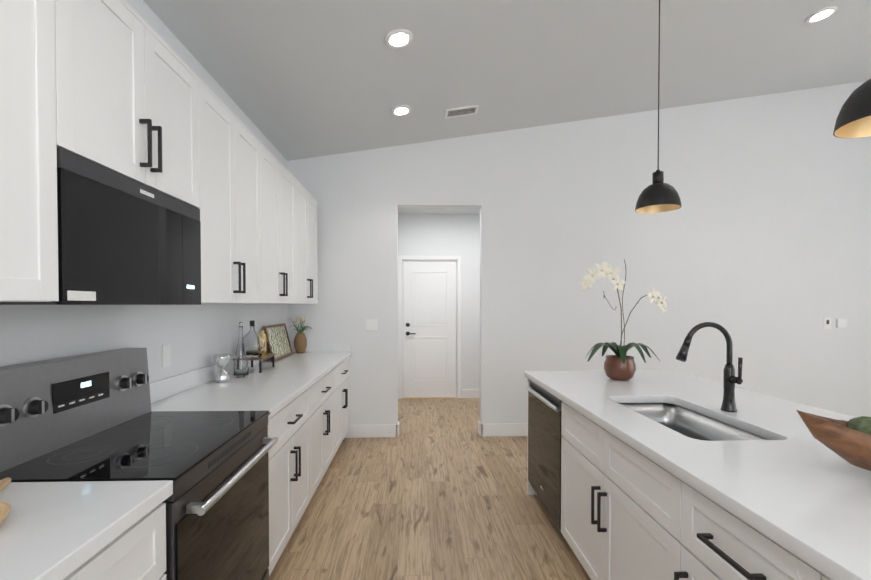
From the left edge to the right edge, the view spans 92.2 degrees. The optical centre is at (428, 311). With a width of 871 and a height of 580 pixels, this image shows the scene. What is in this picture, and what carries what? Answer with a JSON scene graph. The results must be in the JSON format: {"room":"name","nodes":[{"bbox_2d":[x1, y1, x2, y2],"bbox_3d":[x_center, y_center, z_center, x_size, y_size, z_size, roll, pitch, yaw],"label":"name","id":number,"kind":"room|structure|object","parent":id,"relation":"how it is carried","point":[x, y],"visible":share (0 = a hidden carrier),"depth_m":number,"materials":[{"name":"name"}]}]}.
{"room":"kitchen","nodes":[
{"label":"kitchen","id":0,"kind":"room"},
{"bbox_2d":[269,398,590,579],"bbox_3d":[2.322,1.426,1.684,7.660,0.100,10.720,0,1,-2],"label":"floor","id":1,"kind":"structure","parent":0,"point":[436,489],"depth_m":2.81,"materials":[{"name":"brown wood"}]},
{"bbox_2d":[63,503,165,579],"bbox_3d":[-1.041,0.956,0.760,0.638,0.868,0.821,0,1,-2],"label":"base cabinet","id":2,"kind":"object","parent":1,"relation":"on","point":[139,553],"depth_m":1.05,"materials":[{"name":"white wood"}]},
{"bbox_2d":[0,480,172,579],"bbox_3d":[-1.022,0.456,0.386,0.656,0.140,1.561,0,1,-2],"label":"countertop","id":3,"kind":"structure","parent":2,"relation":"on","point":[55,530],"depth_m":0.96,"materials":[{"name":"white stone"}]},
{"bbox_2d":[0,477,10,524],"bbox_3d":[-1.028,0.456,0.971,0.132,0.040,0.390,-1,1,-30],"label":"scoop","id":4,"kind":"object","parent":3,"relation":"on","point":[5,508],"visible":0.98,"depth_m":0.96,"materials":[{"name":"beige wood"}]},
{"bbox_2d":[0,348,277,579],"bbox_3d":[-1.015,0.775,1.557,0.703,1.205,0.764,0,1,-2],"label":"range","id":5,"kind":"object","parent":1,"relation":"on","point":[86,417],"visible":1,"depth_m":1.46,"materials":[{"name":"black metal"}]},
{"bbox_2d":[267,415,274,575],"bbox_3d":[-1.066,0.943,1.578,0.638,0.868,0.852,0,1,-2],"label":"base cabinet","id":6,"kind":"object","parent":1,"relation":"on","point":[271,422],"depth_m":2.05,"materials":[{"name":"white wood"}]},
{"bbox_2d":[149,342,350,418],"bbox_3d":[-1.106,0.412,3.165,0.656,0.140,2.464,0,1,-2],"label":"countertop","id":7,"kind":"structure","parent":6,"relation":"on","point":[282,384],"depth_m":2.49,"materials":[{"name":"white stone"}]},
{"bbox_2d":[213,354,230,381],"bbox_3d":[-1.326,0.364,2.687,0.100,0.170,0.100,0,1,-2],"label":"hourglass","id":8,"kind":"object","parent":7,"relation":"on","point":[221,361],"visible":1,"depth_m":2.66,"materials":[{"name":"clear glass"}]},
{"bbox_2d":[233,322,248,377],"bbox_3d":[-1.281,0.259,2.856,0.098,0.374,0.098,0,1,-2],"label":"glass carafe","id":9,"kind":"object","parent":7,"relation":"on","point":[241,369],"visible":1,"depth_m":2.83,"materials":[{"name":"clear glass"}]},
{"bbox_2d":[233,353,276,372],"bbox_3d":[-1.300,0.389,3.153,0.200,0.105,0.330,0,1,-2],"label":"stand","id":10,"kind":"object","parent":7,"relation":"on","point":[265,356],"visible":0.54,"depth_m":3.08,"materials":[{"name":"brown wood"}]},
{"bbox_2d":[243,320,263,356],"bbox_3d":[-1.298,0.203,3.080,0.164,0.268,0.082,0,1,-2],"label":"decanter","id":11,"kind":"object","parent":10,"relation":"on","point":[253,343],"visible":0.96,"depth_m":3.05,"materials":[{"name":"clear glass"}]},
{"bbox_2d":[259,330,266,354],"bbox_3d":[-1.293,0.241,3.251,0.068,0.186,0.068,0,1,-2],"label":"cocktail shaker","id":12,"kind":"object","parent":10,"relation":"on","point":[262,335],"visible":0.58,"depth_m":3.23,"materials":[{"name":"gold metal"}]},
{"bbox_2d":[263,323,292,360],"bbox_3d":[-1.379,0.276,3.854,0.020,0.310,0.560,-14,1,-1],"label":"picture frame","id":13,"kind":"object","parent":7,"relation":"on","point":[278,340],"visible":0.94,"depth_m":3.83,"materials":[{"name":"brown wood"}]},
{"bbox_2d":[289,316,311,352],"bbox_3d":[-1.318,0.236,4.265,0.239,0.376,0.190,0,1,-2],"label":"potted plant","id":14,"kind":"object","parent":7,"relation":"on","point":[300,342],"visible":0.98,"depth_m":4.23,"materials":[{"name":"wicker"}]},
{"bbox_2d":[275,384,314,564],"bbox_3d":[-1.091,0.930,2.385,0.638,0.868,0.880,0,1,-2],"label":"base cabinet","id":15,"kind":"object","parent":1,"relation":"on","point":[309,427],"depth_m":2.37,"materials":[{"name":"white wood"}]},
{"bbox_2d":[315,365,338,490],"bbox_3d":[-1.115,0.918,3.176,0.638,0.868,0.937,0,1,-2],"label":"base cabinet","id":16,"kind":"object","parent":1,"relation":"on","point":[327,388],"depth_m":3.23,"materials":[{"name":"white wood"}]},
{"bbox_2d":[339,357,349,446],"bbox_3d":[-1.139,0.905,3.965,0.638,0.868,0.876,0,1,-2],"label":"base cabinet","id":17,"kind":"object","parent":1,"relation":"on","point":[344,368],"depth_m":4.03,"materials":[{"name":"white wood"}]},
{"bbox_2d":[527,381,536,494],"bbox_3d":[1.060,0.925,2.722,0.639,0.868,0.776,0,1,-2],"label":"base cabinet","id":18,"kind":"object","parent":1,"relation":"on","point":[530,491],"depth_m":3.09,"materials":[{"name":"white wood"}]},
{"bbox_2d":[527,379,562,529],"bbox_3d":[1.029,0.928,2.740,0.640,0.862,0.685,0,1,-2],"label":"dishwasher","id":19,"kind":"object","parent":1,"relation":"on","point":[544,439],"visible":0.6,"depth_m":2.66,"materials":[{"name":"black metal"}]},
{"bbox_2d":[561,402,662,579],"bbox_3d":[1.087,0.939,1.826,0.639,0.868,1.132,0,1,-2],"label":"base cabinet","id":20,"kind":"object","parent":1,"relation":"on","point":[628,512],"depth_m":1.79,"materials":[{"name":"white wood"}]},
{"bbox_2d":[663,468,782,579],"bbox_3d":[1.110,0.951,1.094,0.639,0.868,0.567,0,1,-2],"label":"base cabinet","id":21,"kind":"object","parent":1,"relation":"on","point":[702,540],"depth_m":1.18,"materials":[{"name":"white wood"}]},
{"bbox_2d":[783,548,831,579],"bbox_3d":[1.130,0.961,0.434,0.639,0.868,0.987,0,1,-2],"label":"base cabinet","id":22,"kind":"object","parent":1,"relation":"on","point":[794,568],"depth_m":0.91,"materials":[{"name":"white wood"}]},
{"bbox_2d":[524,370,870,579],"bbox_3d":[1.329,0.495,1.094,1.120,0.040,4.090,0,1,-2],"label":"countertop","id":23,"kind":"structure","parent":22,"relation":"on","point":[793,485],"depth_m":1.33,"materials":[{"name":"white stone"}]},
{"bbox_2d":[578,259,666,380],"bbox_3d":[1.276,0.052,2.755,0.596,0.791,0.380,0,1,-2],"label":"orchid","id":24,"kind":"object","parent":23,"relation":"on","point":[620,365],"visible":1,"depth_m":2.72,"materials":[{"name":"plant"}]},
{"bbox_2d":[619,403,766,440],"bbox_3d":[1.139,0.618,1.895,0.430,0.230,0.800,0,1,-2],"label":"sink","id":25,"kind":"object","parent":23,"relation":"in","point":[686,422],"visible":0.06,"depth_m":2.12,"materials":[{"name":"metal"}]},
{"bbox_2d":[676,322,742,411],"bbox_3d":[1.280,0.255,1.913,0.281,0.411,0.106,0,1,-2],"label":"faucet","id":26,"kind":"object","parent":23,"relation":"on","point":[730,379],"visible":1,"depth_m":1.92,"materials":[{"name":"black metal"}]},
{"bbox_2d":[796,410,870,470],"bbox_3d":[1.448,0.382,1.111,0.782,0.183,0.290,0,1,17],"label":"bowl","id":27,"kind":"object","parent":23,"relation":"on","point":[849,441],"visible":1,"depth_m":1.16,"materials":[{"name":"brown wood"}]},
{"bbox_2d":[0,0,870,424],"bbox_3d":[2.323,-1.273,1.591,7.660,5.300,10.620,0,1,-2],"label":"wall","id":28,"kind":"structure","parent":0,"point":[758,244],"depth_m":4.47,"materials":[{"name":"paint"}]},
{"bbox_2d":[0,0,83,301],"bbox_3d":[-1.186,-0.534,0.708,0.349,1.030,1.003,0,1,-2],"label":"upper cabinet","id":29,"kind":"object","parent":28,"relation":"attached to","point":[42,41],"depth_m":1.10,"materials":[{"name":"white wood"}]},
{"bbox_2d":[84,0,203,211],"bbox_3d":[-1.211,-0.763,1.527,0.349,0.598,0.759,0,1,-2],"label":"upper cabinet","id":30,"kind":"object","parent":28,"relation":"attached to","point":[120,87],"depth_m":1.50,"materials":[{"name":"white wood"}]},
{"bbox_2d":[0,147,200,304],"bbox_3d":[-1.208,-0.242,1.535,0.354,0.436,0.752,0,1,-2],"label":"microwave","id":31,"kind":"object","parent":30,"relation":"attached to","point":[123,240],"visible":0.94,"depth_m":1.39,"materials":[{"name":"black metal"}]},
{"bbox_2d":[162,344,170,367],"bbox_3d":[-1.403,0.237,2.242,0.008,0.120,0.070,0,1,-2],"label":"electrical outlet plate","id":32,"kind":"object","parent":28,"relation":"attached to","point":[166,355],"visible":1,"depth_m":2.23,"materials":[{"name":"white plastic"}]},
{"bbox_2d":[199,83,267,303],"bbox_3d":[-1.234,-0.559,2.292,0.349,1.030,0.882,0,1,-2],"label":"upper cabinet","id":33,"kind":"object","parent":28,"relation":"attached to","point":[234,218],"depth_m":2.26,"materials":[{"name":"white wood"}]},
{"bbox_2d":[268,150,299,303],"bbox_3d":[-1.258,-0.571,3.057,0.349,1.030,0.882,0,1,-2],"label":"upper cabinet","id":34,"kind":"object","parent":28,"relation":"attached to","point":[283,188],"depth_m":3.10,"materials":[{"name":"white wood"}]},
{"bbox_2d":[300,183,317,303],"bbox_3d":[-1.280,-0.583,3.792,0.349,1.030,0.823,0,1,-2],"label":"upper cabinet","id":35,"kind":"object","parent":28,"relation":"attached to","point":[308,204],"depth_m":3.85,"materials":[{"name":"white wood"}]},
{"bbox_2d":[344,422,398,437],"bbox_3d":[-0.896,1.265,4.425,1.155,0.135,0.040,0,1,-2],"label":"baseboard","id":36,"kind":"structure","parent":28,"relation":"attached to","point":[392,430],"depth_m":4.41,"materials":[{"name":"paint"}]},
{"bbox_2d":[366,319,377,330],"bbox_3d":[-0.601,0.143,4.406,0.120,0.120,0.008,0,1,-2],"label":"switch plate","id":37,"kind":"object","parent":28,"relation":"attached to","point":[371,324],"visible":1,"depth_m":4.40,"materials":[{"name":"white plastic"}]},
{"bbox_2d":[403,261,455,396],"bbox_3d":[0.010,0.273,6.268,0.794,2.044,0.090,0,1,-2],"label":"hall door","id":38,"kind":"structure","parent":28,"relation":"in","point":[429,328],"depth_m":6.28,"materials":[{"name":"paint"}]},
{"bbox_2d":[398,255,461,398],"bbox_3d":[0.010,0.238,6.292,0.950,2.130,0.130,0,1,-2],"label":"door frame","id":39,"kind":"structure","parent":28,"relation":"attached to","point":[401,258],"depth_m":6.24,"materials":[{"name":"paint"}]},
{"bbox_2d":[462,389,479,397],"bbox_3d":[1.192,1.235,6.302,1.395,0.135,0.015,0,1,-2],"label":"baseboard","id":40,"kind":"structure","parent":28,"relation":"attached to","point":[466,393],"depth_m":6.28,"materials":[{"name":"paint"}]},
{"bbox_2d":[478,422,527,436],"bbox_3d":[3.243,1.263,4.551,5.405,0.135,0.040,0,1,-2],"label":"baseboard","id":41,"kind":"structure","parent":28,"relation":"attached to","point":[508,429],"depth_m":4.46,"materials":[{"name":"paint"}]},
{"bbox_2d":[824,318,830,328],"bbox_3d":[4.335,0.130,4.557,0.080,0.120,0.007,0,1,-2],"label":"light switch","id":42,"kind":"object","parent":28,"relation":"attached to","point":[827,321],"depth_m":4.56,"materials":[{"name":"white plastic"}]},
{"bbox_2d":[836,319,846,326],"bbox_3d":[4.485,0.130,4.556,0.100,0.090,0.019,0,1,-2],"label":"light switch","id":43,"kind":"object","parent":28,"relation":"attached to","point":[839,323],"depth_m":4.55,"materials":[{"name":"white plastic"}]},
{"bbox_2d":[143,0,870,160],"bbox_3d":[2.359,-2.114,0.426,7.660,1.263,8.315,0,1,-2],"label":"ceiling","id":44,"kind":"structure","parent":0,"point":[297,79],"depth_m":3.13,"materials":[{"name":"paint"}]},
{"bbox_2d":[385,28,412,47],"bbox_3d":[-0.190,-1.714,2.638,0.178,0.038,0.180,0,1,-2],"label":"recessed light","id":45,"kind":"object","parent":44,"relation":"in","point":[398,38],"visible":0.98,"depth_m":2.62,"materials":[{"name":"white plastic"}]},
{"bbox_2d":[391,105,410,115],"bbox_3d":[-0.239,-1.726,3.607,0.178,0.038,0.180,0,1,-2],"label":"recessed light","id":46,"kind":"object","parent":44,"relation":"in","point":[400,110],"visible":1,"depth_m":3.59,"materials":[{"name":"white plastic"}]},
{"bbox_2d":[445,105,478,117],"bbox_3d":[0.296,-1.809,3.802,0.298,0.056,0.160,0,1,-2],"label":"ceiling vent","id":47,"kind":"object","parent":44,"relation":"in","point":[461,111],"visible":1,"depth_m":3.79,"materials":[{"name":"white plastic"}]},
{"bbox_2d":[635,0,681,212],"bbox_3d":[1.394,-1.290,2.543,0.250,1.334,0.250,0,1,-2],"label":"pendant light","id":48,"kind":"object","parent":44,"relation":"hanging from","point":[658,195],"visible":1,"depth_m":2.52,"materials":[{"name":"black metal"}]},
{"bbox_2d":[805,5,837,22],"bbox_3d":[2.888,-2.182,3.085,0.178,0.038,0.180,0,1,-2],"label":"recessed light","id":49,"kind":"object","parent":44,"relation":"in","point":[821,14],"visible":0.98,"depth_m":3.07,"materials":[{"name":"white plastic"}]},
{"bbox_2d":[833,79,870,137],"bbox_3d":[1.471,-1.274,1.335,0.250,1.340,0.250,0,1,-2],"label":"pendant light","id":50,"kind":"object","parent":44,"relation":"hanging from","point":[853,119],"visible":1,"depth_m":1.36,"materials":[{"name":"black metal"}]}
]}

